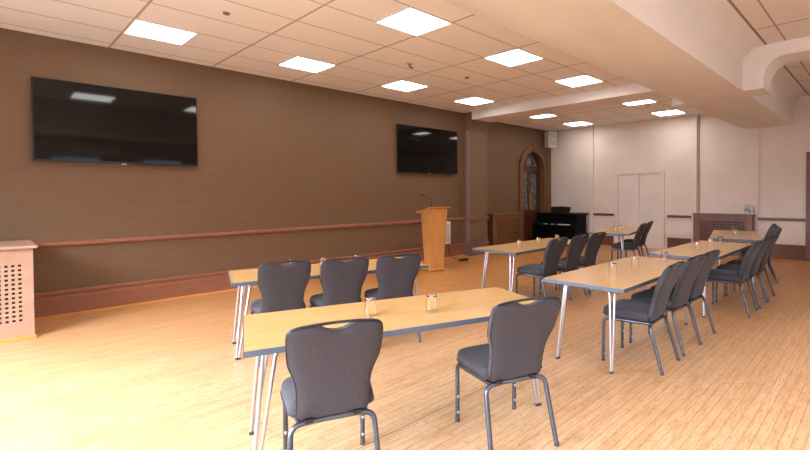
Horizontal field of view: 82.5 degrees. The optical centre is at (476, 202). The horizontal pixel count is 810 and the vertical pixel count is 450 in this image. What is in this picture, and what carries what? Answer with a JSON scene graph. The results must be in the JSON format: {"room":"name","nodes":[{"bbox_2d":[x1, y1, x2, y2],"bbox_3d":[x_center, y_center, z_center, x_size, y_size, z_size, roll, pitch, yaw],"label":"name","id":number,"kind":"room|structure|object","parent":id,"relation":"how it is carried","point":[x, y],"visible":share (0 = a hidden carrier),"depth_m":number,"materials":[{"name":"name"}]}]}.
{"room":"community hall","nodes":[
{"label":"community hall","id":0,"kind":"room"},
{"bbox_2d":[0,28,462,292],"bbox_3d":[-3.721,-0.386,7.312,0.500,3.446,9.630,1,1,42],"label":"wall","id":1,"kind":"structure","parent":0,"point":[273,153],"depth_m":6.77,"materials":[{"name":"brown paint"}]},
{"bbox_2d":[31,76,197,166],"bbox_3d":[-4.598,-0.977,5.919,0.078,0.989,1.700,0,1,42],"label":"television","id":2,"kind":"object","parent":1,"relation":"attached to","point":[72,121],"visible":1,"depth_m":5.79,"materials":[{"name":"black glass"}]},
{"bbox_2d":[33,217,463,248],"bbox_3d":[-3.429,0.471,7.255,0.062,0.070,9.310,1,1,42],"label":"trim","id":3,"kind":"structure","parent":1,"relation":"attached to","point":[294,229],"depth_m":6.66,"materials":[{"name":"brown paint"}]},
{"bbox_2d":[34,243,463,317],"bbox_3d":[-3.428,1.182,7.270,0.056,0.308,9.310,1,1,42],"label":"baseboard","id":4,"kind":"structure","parent":1,"relation":"attached to","point":[50,303],"depth_m":6.08,"materials":[{"name":"brown paint"}]},
{"bbox_2d":[34,255,464,319],"bbox_3d":[-3.417,1.325,7.263,0.045,0.022,9.310,1,1,42],"label":"trim","id":5,"kind":"structure","parent":1,"relation":"attached to","point":[126,305],"depth_m":6.06,"materials":[{"name":"brown wood"}]},
{"bbox_2d":[397,124,457,173],"bbox_3d":[-1.033,-1.103,9.833,0.078,0.989,1.700,1,1,42],"label":"television","id":6,"kind":"object","parent":1,"relation":"attached to","point":[419,149],"visible":1,"depth_m":9.73,"materials":[{"name":"black glass"}]},
{"bbox_2d":[445,221,450,243],"bbox_3d":[-0.731,0.691,10.167,0.103,0.500,0.340,1,1,42],"label":"wall box","id":7,"kind":"object","parent":1,"relation":"attached to","point":[448,232],"visible":0.48,"depth_m":10.20,"materials":[{"name":"white plastic"}]},
{"bbox_2d":[466,131,469,242],"bbox_3d":[-0.202,-0.201,10.640,0.100,2.920,0.022,1,1,42],"label":"trim","id":8,"kind":"structure","parent":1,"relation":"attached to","point":[467,132],"depth_m":10.62,"materials":[{"name":"red paint"}]},
{"bbox_2d":[465,216,488,220],"bbox_3d":[0.007,0.389,10.895,0.206,0.070,0.692,1,1,42],"label":"trim","id":9,"kind":"structure","parent":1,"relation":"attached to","point":[486,217],"depth_m":10.76,"materials":[{"name":"brown paint"}]},
{"bbox_2d":[0,0,706,130],"bbox_3d":[-0.328,-2.175,7.191,5.790,0.300,14.073,1,1,42],"label":"ceiling","id":10,"kind":"structure","parent":0,"point":[256,36],"depth_m":5.78,"materials":[{"name":"tile"}]},
{"bbox_2d":[123,19,197,44],"bbox_3d":[-3.677,-1.968,5.299,0.600,0.012,0.600,1,1,42],"label":"recessed light","id":11,"kind":"object","parent":10,"relation":"in","point":[141,28],"visible":1,"depth_m":5.28,"materials":[{"name":"white plastic"}]},
{"bbox_2d":[277,56,336,72],"bbox_3d":[-2.466,-1.998,6.631,0.600,0.012,0.600,1,1,42],"label":"recessed light","id":12,"kind":"object","parent":10,"relation":"in","point":[297,62],"visible":1,"depth_m":6.61,"materials":[{"name":"white plastic"}]},
{"bbox_2d":[381,80,428,91],"bbox_3d":[-1.256,-2.028,7.963,0.600,0.012,0.600,1,1,42],"label":"recessed light","id":13,"kind":"object","parent":10,"relation":"in","point":[402,85],"visible":1,"depth_m":7.92,"materials":[{"name":"white plastic"}]},
{"bbox_2d":[375,6,451,35],"bbox_3d":[-0.690,-1.979,5.017,0.600,0.012,0.600,1,1,42],"label":"recessed light","id":14,"kind":"object","parent":10,"relation":"in","point":[410,20],"visible":1,"depth_m":4.99,"materials":[{"name":"white plastic"}]},
{"bbox_2d":[454,97,494,105],"bbox_3d":[-0.046,-2.058,9.295,0.600,0.012,0.600,1,1,42],"label":"recessed light","id":15,"kind":"object","parent":10,"relation":"in","point":[473,101],"visible":1,"depth_m":9.30,"materials":[{"name":"white plastic"}]},
{"bbox_2d":[483,48,543,66],"bbox_3d":[0.520,-2.009,6.349,0.600,0.012,0.600,1,1,42],"label":"recessed light","id":16,"kind":"object","parent":10,"relation":"in","point":[517,56],"visible":1,"depth_m":6.32,"materials":[{"name":"white plastic"}]},
{"bbox_2d":[531,114,557,118],"bbox_3d":[1.547,-2.098,11.047,0.600,0.012,0.600,1,1,42],"label":"recessed light","id":17,"kind":"object","parent":10,"relation":"in","point":[547,115],"visible":0.54,"depth_m":11.16,"materials":[{"name":"white plastic"}]},
{"bbox_2d":[533,114,554,117],"bbox_3d":[1.547,-2.100,11.047,0.570,0.008,0.570,1,1,42],"label":"diffuser","id":18,"kind":"object","parent":17,"relation":"attached to","point":[548,115],"depth_m":11.16,"materials":[{"name":"white plastic"}]},
{"bbox_2d":[472,83,666,121],"bbox_3d":[1.797,-2.007,9.187,4.525,0.231,0.680,1,1,42],"label":"beam","id":19,"kind":"structure","parent":10,"relation":"attached to","point":[629,93],"depth_m":8.89,"materials":[{"name":"paint"}]},
{"bbox_2d":[563,121,592,125],"bbox_3d":[2.757,-2.128,12.379,0.600,0.012,0.600,1,1,42],"label":"recessed light","id":20,"kind":"object","parent":10,"relation":"in","point":[579,123],"visible":1,"depth_m":12.32,"materials":[{"name":"white plastic"}]},
{"bbox_2d":[566,122,589,125],"bbox_3d":[2.757,-2.130,12.379,0.570,0.008,0.570,1,1,42],"label":"diffuser","id":21,"kind":"object","parent":20,"relation":"attached to","point":[572,123],"depth_m":12.32,"materials":[{"name":"white plastic"}]},
{"bbox_2d":[554,74,603,86],"bbox_3d":[1.731,-2.039,7.681,0.600,0.012,0.600,1,1,42],"label":"recessed light","id":22,"kind":"object","parent":10,"relation":"in","point":[581,80],"visible":1,"depth_m":7.67,"materials":[{"name":"white plastic"}]},
{"bbox_2d":[443,0,806,127],"bbox_3d":[1.733,-1.872,5.291,1.960,0.630,13.623,1,1,42],"label":"beam","id":23,"kind":"structure","parent":10,"relation":"attached to","point":[692,53],"depth_m":4.88,"materials":[{"name":"paint"}]},
{"bbox_2d":[624,99,656,105],"bbox_3d":[3.323,-2.079,9.434,0.600,0.012,0.600,1,1,42],"label":"recessed light","id":24,"kind":"object","parent":10,"relation":"in","point":[651,100],"visible":0.44,"depth_m":9.51,"materials":[{"name":"white plastic"}]},
{"bbox_2d":[651,109,684,115],"bbox_3d":[4.533,-2.109,10.766,0.600,0.012,0.600,1,1,42],"label":"recessed light","id":25,"kind":"object","parent":10,"relation":"in","point":[668,112],"visible":1,"depth_m":10.71,"materials":[{"name":"white plastic"}]},
{"bbox_2d":[672,99,692,108],"bbox_3d":[4.303,-2.022,9.152,0.570,0.166,0.500,1,1,42],"label":"beam","id":26,"kind":"structure","parent":10,"relation":"attached to","point":[675,103],"depth_m":9.13,"materials":[{"name":"paint"}]},
{"bbox_2d":[0,244,809,449],"bbox_3d":[1.911,1.404,5.236,11.790,0.120,14.073,1,1,42],"label":"floor","id":27,"kind":"structure","parent":0,"point":[162,375],"depth_m":3.49,"materials":[{"name":"brown wood"}]},
{"bbox_2d":[0,240,37,343],"bbox_3d":[-5.322,0.924,4.448,0.924,0.945,1.455,1,1,42],"label":"radiator cover","id":28,"kind":"object","parent":27,"relation":"on","point":[17,321],"visible":1,"depth_m":4.60,"materials":[{"name":"paint"}]},
{"bbox_2d":[0,263,24,325],"bbox_3d":[-4.975,0.929,4.216,0.012,0.623,1.132,1,1,42],"label":"grille","id":29,"kind":"object","parent":28,"relation":"attached to","point":[18,323],"depth_m":4.56,"materials":[{"name":"paint"}]},
{"bbox_2d":[0,240,37,250],"bbox_3d":[-5.324,0.466,4.439,0.913,0.030,1.455,1,1,42],"label":"shelf","id":30,"kind":"object","parent":28,"relation":"attached to","point":[18,245],"depth_m":4.66,"materials":[{"name":"paint"}]},
{"bbox_2d":[250,260,310,366],"bbox_3d":[-1.785,0.941,4.146,0.461,0.883,0.602,-1,1,-33],"label":"banquet chair","id":31,"kind":"object","parent":27,"relation":"on","point":[282,287],"visible":0.69,"depth_m":3.96,"materials":[{"name":"grey fabric"}]},
{"bbox_2d":[228,257,428,359],"bbox_3d":[-1.481,1.022,4.659,1.830,0.700,0.750,-1,1,-31],"label":"folding table","id":32,"kind":"object","parent":27,"relation":"on","point":[246,277],"visible":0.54,"depth_m":4.24,"materials":[{"name":"brown wood"}]},
{"bbox_2d":[319,257,325,267],"bbox_3d":[-1.578,0.619,4.683,0.074,0.106,0.074,1,1,42],"label":"glass tumbler","id":33,"kind":"object","parent":32,"relation":"on","point":[322,259],"visible":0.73,"depth_m":4.65,"materials":[{"name":"white"}]},
{"bbox_2d":[280,318,382,449],"bbox_3d":[-0.742,0.968,2.308,0.461,0.883,0.602,-1,1,-24],"label":"banquet chair","id":34,"kind":"object","parent":27,"relation":"on","point":[330,369],"visible":1,"depth_m":2.12,"materials":[{"name":"black fabric"}]},
{"bbox_2d":[309,257,368,307],"bbox_3d":[-1.314,0.935,4.338,0.461,0.883,0.602,-1,1,-31],"label":"banquet chair","id":35,"kind":"object","parent":27,"relation":"on","point":[341,282],"visible":0.73,"depth_m":4.15,"materials":[{"name":"grey fabric"}]},
{"bbox_2d":[243,287,540,449],"bbox_3d":[-0.468,1.047,2.926,1.830,0.700,0.750,-1,1,-27],"label":"folding table","id":36,"kind":"object","parent":27,"relation":"on","point":[264,334],"visible":0.71,"depth_m":2.76,"materials":[{"name":"brown wood"}]},
{"bbox_2d":[364,297,376,316],"bbox_3d":[-0.654,0.647,2.812,0.074,0.106,0.074,1,1,42],"label":"glass tumbler","id":37,"kind":"object","parent":36,"relation":"on","point":[370,302],"visible":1,"depth_m":2.78,"materials":[{"name":"white"}]},
{"bbox_2d":[426,294,437,312],"bbox_3d":[-0.283,0.643,2.901,0.074,0.106,0.074,1,1,42],"label":"glass tumbler","id":38,"kind":"object","parent":36,"relation":"on","point":[431,306],"visible":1,"depth_m":2.87,"materials":[{"name":"white"}]},
{"bbox_2d":[364,254,420,342],"bbox_3d":[-0.849,0.929,4.561,0.461,0.883,0.602,-1,1,-27],"label":"banquet chair","id":39,"kind":"object","parent":27,"relation":"on","point":[395,277],"visible":0.7,"depth_m":4.36,"materials":[{"name":"grey fabric"}]},
{"bbox_2d":[416,194,450,271],"bbox_3d":[-0.856,0.566,8.726,0.538,1.462,0.520,-1,1,-36],"label":"lectern","id":40,"kind":"object","parent":27,"relation":"on","point":[434,219],"visible":0.91,"depth_m":8.58,"materials":[{"name":"brown wood"}]},
{"bbox_2d":[466,241,488,255],"bbox_3d":[0.010,1.103,10.908,0.204,0.300,0.688,1,1,42],"label":"baseboard","id":41,"kind":"structure","parent":27,"relation":"on","point":[469,252],"depth_m":10.72,"materials":[{"name":"brown paint"}]},
{"bbox_2d":[487,212,523,245],"bbox_3d":[0.791,0.760,12.157,0.215,0.935,1.310,1,1,42],"label":"radiator cover","id":42,"kind":"object","parent":27,"relation":"on","point":[502,228],"visible":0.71,"depth_m":11.99,"materials":[{"name":"brown wood"}]},
{"bbox_2d":[487,212,523,214],"bbox_3d":[0.789,0.310,12.148,0.214,0.035,1.310,1,1,42],"label":"shelf","id":43,"kind":"object","parent":42,"relation":"attached to","point":[512,213],"depth_m":12.12,"materials":[{"name":"brown wood"}]},
{"bbox_2d":[455,296,560,449],"bbox_3d":[0.172,0.956,2.734,0.461,0.883,0.602,-1,1,-24],"label":"banquet chair","id":44,"kind":"object","parent":27,"relation":"on","point":[518,334],"visible":1,"depth_m":2.55,"materials":[{"name":"grey fabric"}]},
{"bbox_2d":[472,238,587,291],"bbox_3d":[0.863,0.973,6.740,0.750,0.700,1.903,1,1,42],"label":"folding table","id":45,"kind":"object","parent":27,"relation":"on","point":[529,246],"visible":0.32,"depth_m":6.23,"materials":[{"name":"brown wood"}]},
{"bbox_2d":[516,240,521,247],"bbox_3d":[0.592,0.578,6.340,0.074,0.106,0.074,1,1,42],"label":"glass tumbler","id":46,"kind":"object","parent":45,"relation":"on","point":[518,244],"visible":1,"depth_m":6.31,"materials":[{"name":"white"}]},
{"bbox_2d":[536,237,540,244],"bbox_3d":[0.903,0.571,6.652,0.074,0.106,0.074,1,1,42],"label":"glass tumbler","id":47,"kind":"object","parent":45,"relation":"on","point":[538,239],"visible":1,"depth_m":6.62,"materials":[{"name":"white"}]},
{"bbox_2d":[516,237,567,296],"bbox_3d":[0.868,0.893,6.069,0.602,0.883,0.461,1,1,42],"label":"banquet chair","id":48,"kind":"object","parent":27,"relation":"on","point":[555,247],"visible":0.94,"depth_m":5.93,"materials":[{"name":"grey fabric"}]},
{"bbox_2d":[534,212,586,239],"bbox_3d":[2.397,0.760,13.073,1.330,0.885,0.714,1,1,42],"label":"upright piano","id":49,"kind":"object","parent":27,"relation":"on","point":[548,224],"visible":0.94,"depth_m":12.83,"materials":[{"name":"black paint"}]},
{"bbox_2d":[534,224,575,227],"bbox_3d":[2.211,0.659,12.871,1.305,0.055,0.160,1,1,42],"label":"keyboard","id":50,"kind":"object","parent":49,"relation":"attached to","point":[536,225],"depth_m":12.81,"materials":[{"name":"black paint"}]},
{"bbox_2d":[551,206,570,212],"bbox_3d":[2.428,0.219,13.103,0.534,0.191,0.250,1,1,42],"label":"equipment case","id":51,"kind":"object","parent":49,"relation":"on","point":[556,209],"visible":0.99,"depth_m":13.00,"materials":[{"name":"black plastic"}]},
{"bbox_2d":[539,234,588,299],"bbox_3d":[1.245,0.884,6.483,0.602,0.883,0.461,1,1,42],"label":"banquet chair","id":52,"kind":"object","parent":27,"relation":"on","point":[577,243],"visible":0.79,"depth_m":6.31,"materials":[{"name":"grey fabric"}]},
{"bbox_2d":[559,232,605,293],"bbox_3d":[1.595,0.875,6.868,0.602,0.883,0.461,1,1,42],"label":"banquet chair","id":53,"kind":"object","parent":27,"relation":"on","point":[595,241],"visible":0.7,"depth_m":6.69,"materials":[{"name":"grey fabric"}]},
{"bbox_2d":[543,256,687,373],"bbox_3d":[1.506,1.009,4.488,0.750,0.700,1.903,1,1,42],"label":"folding table","id":54,"kind":"object","parent":27,"relation":"on","point":[650,269],"visible":0.75,"depth_m":4.00,"materials":[{"name":"brown wood"}]},
{"bbox_2d":[609,262,616,274],"bbox_3d":[1.261,0.612,4.206,0.074,0.106,0.074,1,1,42],"label":"glass tumbler","id":55,"kind":"object","parent":54,"relation":"on","point":[612,265],"visible":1,"depth_m":4.18,"materials":[{"name":"white"}]},
{"bbox_2d":[631,257,638,267],"bbox_3d":[1.584,0.604,4.547,0.074,0.106,0.074,1,1,42],"label":"glass tumbler","id":56,"kind":"object","parent":54,"relation":"on","point":[635,260],"visible":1,"depth_m":4.52,"materials":[{"name":"white"}]},
{"bbox_2d":[661,251,667,260],"bbox_3d":[2.065,0.594,5.002,0.074,0.106,0.074,1,1,42],"label":"glass tumbler","id":57,"kind":"object","parent":54,"relation":"on","point":[664,254],"visible":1,"depth_m":4.97,"materials":[{"name":"white"}]},
{"bbox_2d":[589,226,641,263],"bbox_3d":[2.961,0.915,9.361,0.750,0.700,1.903,0,1,30],"label":"folding table","id":58,"kind":"object","parent":27,"relation":"on","point":[628,231],"visible":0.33,"depth_m":8.71,"materials":[{"name":"brown wood"}]},
{"bbox_2d":[611,223,646,260],"bbox_3d":[2.929,0.834,8.761,0.602,0.883,0.461,0,1,32],"label":"banquet chair","id":59,"kind":"object","parent":27,"relation":"on","point":[633,246],"visible":0.93,"depth_m":8.62,"materials":[{"name":"black fabric"}]},
{"bbox_2d":[620,221,652,258],"bbox_3d":[3.312,0.821,9.417,0.602,0.883,0.461,0,1,32],"label":"banquet chair","id":60,"kind":"object","parent":27,"relation":"on","point":[649,224],"visible":0.72,"depth_m":9.27,"materials":[{"name":"black fabric"}]},
{"bbox_2d":[601,261,684,375],"bbox_3d":[1.429,0.928,3.920,0.602,0.883,0.461,1,1,40],"label":"banquet chair","id":61,"kind":"object","parent":27,"relation":"on","point":[627,310],"visible":1,"depth_m":3.79,"materials":[{"name":"black fabric"}]},
{"bbox_2d":[629,254,706,355],"bbox_3d":[1.820,0.918,4.351,0.461,0.883,0.602,-1,1,-45],"label":"banquet chair","id":62,"kind":"object","parent":27,"relation":"on","point":[678,299],"visible":0.81,"depth_m":4.18,"materials":[{"name":"black fabric"}]},
{"bbox_2d":[650,249,720,333],"bbox_3d":[2.136,0.910,4.699,0.461,0.883,0.602,-1,1,-45],"label":"banquet chair","id":63,"kind":"object","parent":27,"relation":"on","point":[698,286],"visible":0.59,"depth_m":4.54,"materials":[{"name":"black fabric"}]},
{"bbox_2d":[649,240,751,317],"bbox_3d":[3.100,0.971,6.160,0.750,0.700,2.013,1,1,42],"label":"folding table","id":64,"kind":"object","parent":27,"relation":"on","point":[685,251],"visible":0.59,"depth_m":5.98,"materials":[{"name":"brown wood"}]},
{"bbox_2d":[694,241,699,249],"bbox_3d":[2.916,0.571,6.012,0.074,0.106,0.074,1,1,42],"label":"glass tumbler","id":65,"kind":"object","parent":64,"relation":"on","point":[696,243],"visible":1,"depth_m":5.99,"materials":[{"name":"white"}]},
{"bbox_2d":[708,238,712,245],"bbox_3d":[3.319,0.561,6.456,0.074,0.106,0.074,1,1,42],"label":"glass tumbler","id":66,"kind":"object","parent":64,"relation":"on","point":[710,240],"visible":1,"depth_m":6.43,"materials":[{"name":"white"}]},
{"bbox_2d":[717,236,722,242],"bbox_3d":[3.616,0.554,6.754,0.074,0.106,0.074,1,1,42],"label":"glass tumbler","id":67,"kind":"object","parent":64,"relation":"on","point":[720,238],"visible":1,"depth_m":6.72,"materials":[{"name":"white"}]},
{"bbox_2d":[692,213,755,255],"bbox_3d":[5.755,0.750,10.634,1.270,0.955,0.293,1,1,42],"label":"radiator cover","id":68,"kind":"object","parent":27,"relation":"on","point":[704,224],"visible":0.57,"depth_m":10.60,"materials":[{"name":"brown paint"}]},
{"bbox_2d":[692,213,755,215],"bbox_3d":[5.752,0.290,10.626,1.270,0.035,0.292,1,1,42],"label":"shelf","id":69,"kind":"object","parent":68,"relation":"attached to","point":[694,214],"depth_m":10.59,"materials":[{"name":"brown paint"}]},
{"bbox_2d":[744,203,748,213],"bbox_3d":[6.120,0.148,10.308,0.093,0.255,0.093,1,1,42],"label":"water jug","id":70,"kind":"object","parent":68,"relation":"on","point":[746,209],"visible":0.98,"depth_m":10.28,"materials":[{"name":"clear glass"}]},
{"bbox_2d":[749,206,753,213],"bbox_3d":[6.204,0.181,10.259,0.093,0.190,0.093,1,1,42],"label":"water jug","id":71,"kind":"object","parent":68,"relation":"on","point":[751,211],"visible":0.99,"depth_m":10.23,"materials":[{"name":"clear glass"}]},
{"bbox_2d":[706,240,762,317],"bbox_3d":[3.116,0.890,5.554,0.602,0.883,0.461,1,1,42],"label":"banquet chair","id":72,"kind":"object","parent":27,"relation":"on","point":[739,277],"visible":0.91,"depth_m":5.41,"materials":[{"name":"black fabric"}]},
{"bbox_2d":[710,230,762,281],"bbox_3d":[4.643,0.927,8.171,0.750,0.700,1.903,0,1,29],"label":"folding table","id":73,"kind":"object","parent":27,"relation":"on","point":[750,237],"visible":0.66,"depth_m":7.75,"materials":[{"name":"brown wood"}]},
{"bbox_2d":[733,230,737,235],"bbox_3d":[4.476,0.530,7.864,0.074,0.106,0.074,1,1,42],"label":"glass tumbler","id":74,"kind":"object","parent":73,"relation":"on","point":[735,232],"visible":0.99,"depth_m":7.83,"materials":[{"name":"white"}]},
{"bbox_2d":[715,237,771,308],"bbox_3d":[3.499,0.881,5.975,0.602,0.883,0.461,1,1,42],"label":"banquet chair","id":75,"kind":"object","parent":27,"relation":"on","point":[755,265],"visible":0.76,"depth_m":5.84,"materials":[{"name":"black fabric"}]},
{"bbox_2d":[726,234,778,301],"bbox_3d":[3.835,0.872,6.345,0.602,0.883,0.461,1,1,42],"label":"banquet chair","id":76,"kind":"object","parent":27,"relation":"on","point":[763,262],"visible":0.63,"depth_m":6.20,"materials":[{"name":"black fabric"}]},
{"bbox_2d":[739,225,778,277],"bbox_3d":[4.933,0.837,7.982,0.602,0.883,0.461,0,1,29],"label":"banquet chair","id":77,"kind":"object","parent":27,"relation":"on","point":[774,228],"visible":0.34,"depth_m":7.84,"materials":[{"name":"black fabric"}]},
{"bbox_2d":[738,227,781,283],"bbox_3d":[4.678,0.847,7.528,0.602,0.883,0.461,0,1,29],"label":"banquet chair","id":78,"kind":"object","parent":27,"relation":"on","point":[778,230],"visible":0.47,"depth_m":7.32,"materials":[{"name":"black fabric"}]},
{"bbox_2d":[764,223,775,270],"bbox_3d":[5.187,0.828,8.435,0.602,0.883,0.461,0,1,29],"label":"banquet chair","id":79,"kind":"object","parent":27,"relation":"on","point":[774,224],"visible":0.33,"depth_m":8.26,"materials":[{"name":"black fabric"}]},
{"bbox_2d":[462,112,490,255],"bbox_3d":[-0.116,-0.430,10.954,0.670,3.366,0.670,1,1,42],"label":"pillar","id":80,"kind":"structure","parent":0,"point":[477,129],"depth_m":10.76,"materials":[{"name":"paint"}]},
{"bbox_2d":[487,122,550,237],"bbox_3d":[1.035,-0.511,12.942,0.500,3.446,3.783,1,1,42],"label":"wall","id":81,"kind":"structure","parent":0,"point":[506,143],"depth_m":12.36,"materials":[{"name":"brown paint"}]},
{"bbox_2d":[518,144,548,240],"bbox_3d":[1.613,-0.243,13.299,0.280,2.890,1.450,1,1,42],"label":"door","id":82,"kind":"structure","parent":81,"relation":"in","point":[529,171],"depth_m":13.41,"materials":[{"name":"brown wood"}]},
{"bbox_2d":[544,131,556,147],"bbox_3d":[2.147,-1.834,13.492,0.300,0.460,0.426,-1,1,-26],"label":"wall speaker","id":83,"kind":"object","parent":81,"relation":"attached to","point":[550,138],"visible":1,"depth_m":13.32,"materials":[{"name":"beige plastic"}]},
{"bbox_2d":[549,133,555,145],"bbox_3d":[2.234,-1.831,13.312,0.240,0.380,0.008,-1,1,-26],"label":"grille","id":84,"kind":"object","parent":83,"relation":"attached to","point":[552,136],"depth_m":13.30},
{"bbox_2d":[551,95,809,248],"bbox_3d":[6.532,-0.571,10.299,11.790,3.600,0.300,1,1,42],"label":"wall","id":85,"kind":"structure","parent":0,"point":[727,150],"depth_m":11.22,"materials":[{"name":"beige paint"}]},
{"bbox_2d":[589,127,593,237],"bbox_3d":[3.294,-0.475,13.020,0.120,3.346,0.070,1,1,42],"label":"trim","id":86,"kind":"structure","parent":85,"relation":"attached to","point":[591,129],"depth_m":12.99,"materials":[{"name":"beige paint"}]},
{"bbox_2d":[593,213,613,215],"bbox_3d":[3.572,0.347,12.800,0.600,0.063,0.050,1,1,42],"label":"trim","id":87,"kind":"structure","parent":85,"relation":"attached to","point":[601,214],"depth_m":12.75,"materials":[{"name":"brown paint"}]},
{"bbox_2d":[602,236,613,244],"bbox_3d":[3.576,1.046,12.812,0.600,0.310,0.050,1,1,42],"label":"baseboard","id":88,"kind":"structure","parent":85,"relation":"attached to","point":[608,240],"depth_m":12.69,"materials":[{"name":"brown paint"}]},
{"bbox_2d":[615,170,664,248],"bbox_3d":[4.330,0.189,12.101,1.330,2.040,0.060,1,1,42],"label":"door","id":89,"kind":"structure","parent":85,"relation":"in","point":[639,195],"depth_m":12.02,"materials":[{"name":"beige paint"}]},
{"bbox_2d":[667,238,690,247],"bbox_3d":[5.097,1.062,11.431,0.590,0.310,0.050,1,1,42],"label":"baseboard","id":90,"kind":"structure","parent":85,"relation":"attached to","point":[671,242],"depth_m":11.46,"materials":[{"name":"brown paint"}]},
{"bbox_2d":[667,215,690,217],"bbox_3d":[5.093,0.364,11.418,0.590,0.063,0.050,1,1,42],"label":"trim","id":91,"kind":"structure","parent":85,"relation":"attached to","point":[668,216],"depth_m":11.41,"materials":[{"name":"brown paint"}]},
{"bbox_2d":[691,115,697,241],"bbox_3d":[5.345,-0.453,11.158,0.120,3.346,0.070,1,1,42],"label":"trim","id":92,"kind":"structure","parent":85,"relation":"attached to","point":[694,117],"depth_m":11.12,"materials":[{"name":"beige paint"}]},
{"bbox_2d":[698,115,699,212],"bbox_3d":[5.428,-0.927,11.092,0.025,2.396,0.040,1,1,42],"label":"trim","id":93,"kind":"structure","parent":85,"relation":"attached to","point":[699,115],"depth_m":11.08,"materials":[{"name":"brown wood"}]},
{"bbox_2d":[755,128,758,214],"bbox_3d":[6.334,-0.694,10.267,0.060,1.950,0.050,1,1,42],"label":"trim","id":94,"kind":"structure","parent":85,"relation":"attached to","point":[757,129],"depth_m":10.25,"materials":[{"name":"beige paint"}]},
{"bbox_2d":[758,217,805,221],"bbox_3d":[6.681,0.381,9.976,0.880,0.063,0.050,1,1,42],"label":"trim","id":95,"kind":"structure","parent":85,"relation":"attached to","point":[759,218],"depth_m":9.94,"materials":[{"name":"brown paint"}]},
{"bbox_2d":[770,244,804,259],"bbox_3d":[6.684,1.079,9.989,0.880,0.310,0.050,1,1,42],"label":"baseboard","id":96,"kind":"structure","parent":85,"relation":"attached to","point":[784,251],"depth_m":9.88,"materials":[{"name":"brown paint"}]},
{"bbox_2d":[805,152,809,260],"bbox_3d":[7.368,0.092,9.332,1.000,2.300,0.070,1,1,42],"label":"door","id":97,"kind":"structure","parent":85,"relation":"in","point":[807,243],"depth_m":9.62,"materials":[{"name":"brown paint"}]},
{"bbox_2d":[727,0,809,94],"bbox_3d":[4.146,-2.206,3.124,5.700,0.150,14.073,1,1,42],"label":"ceiling","id":98,"kind":"structure","parent":0,"point":[775,21],"depth_m":5.47,"materials":[{"name":"tile"}]},
{"bbox_2d":[727,0,766,44],"bbox_3d":[0.956,-2.118,2.942,0.025,0.026,9.110,1,1,42],"label":"trim","id":99,"kind":"structure","parent":98,"relation":"attached to","point":[729,1],"depth_m":5.42,"materials":[{"name":"brown metal"}]},
{"bbox_2d":[743,36,809,96],"bbox_3d":[5.888,-1.889,4.986,5.119,0.628,0.540,1,1,42],"label":"beam","id":100,"kind":"structure","parent":98,"relation":"attached to","point":[761,63],"depth_m":6.37,"materials":[{"name":"paint"}]},
{"bbox_2d":[784,65,808,94],"bbox_3d":[5.701,-2.236,8.164,0.025,0.026,3.923,1,1,42],"label":"trim","id":101,"kind":"structure","parent":98,"relation":"attached to","point":[785,67],"depth_m":8.27,"materials":[{"name":"brown"}]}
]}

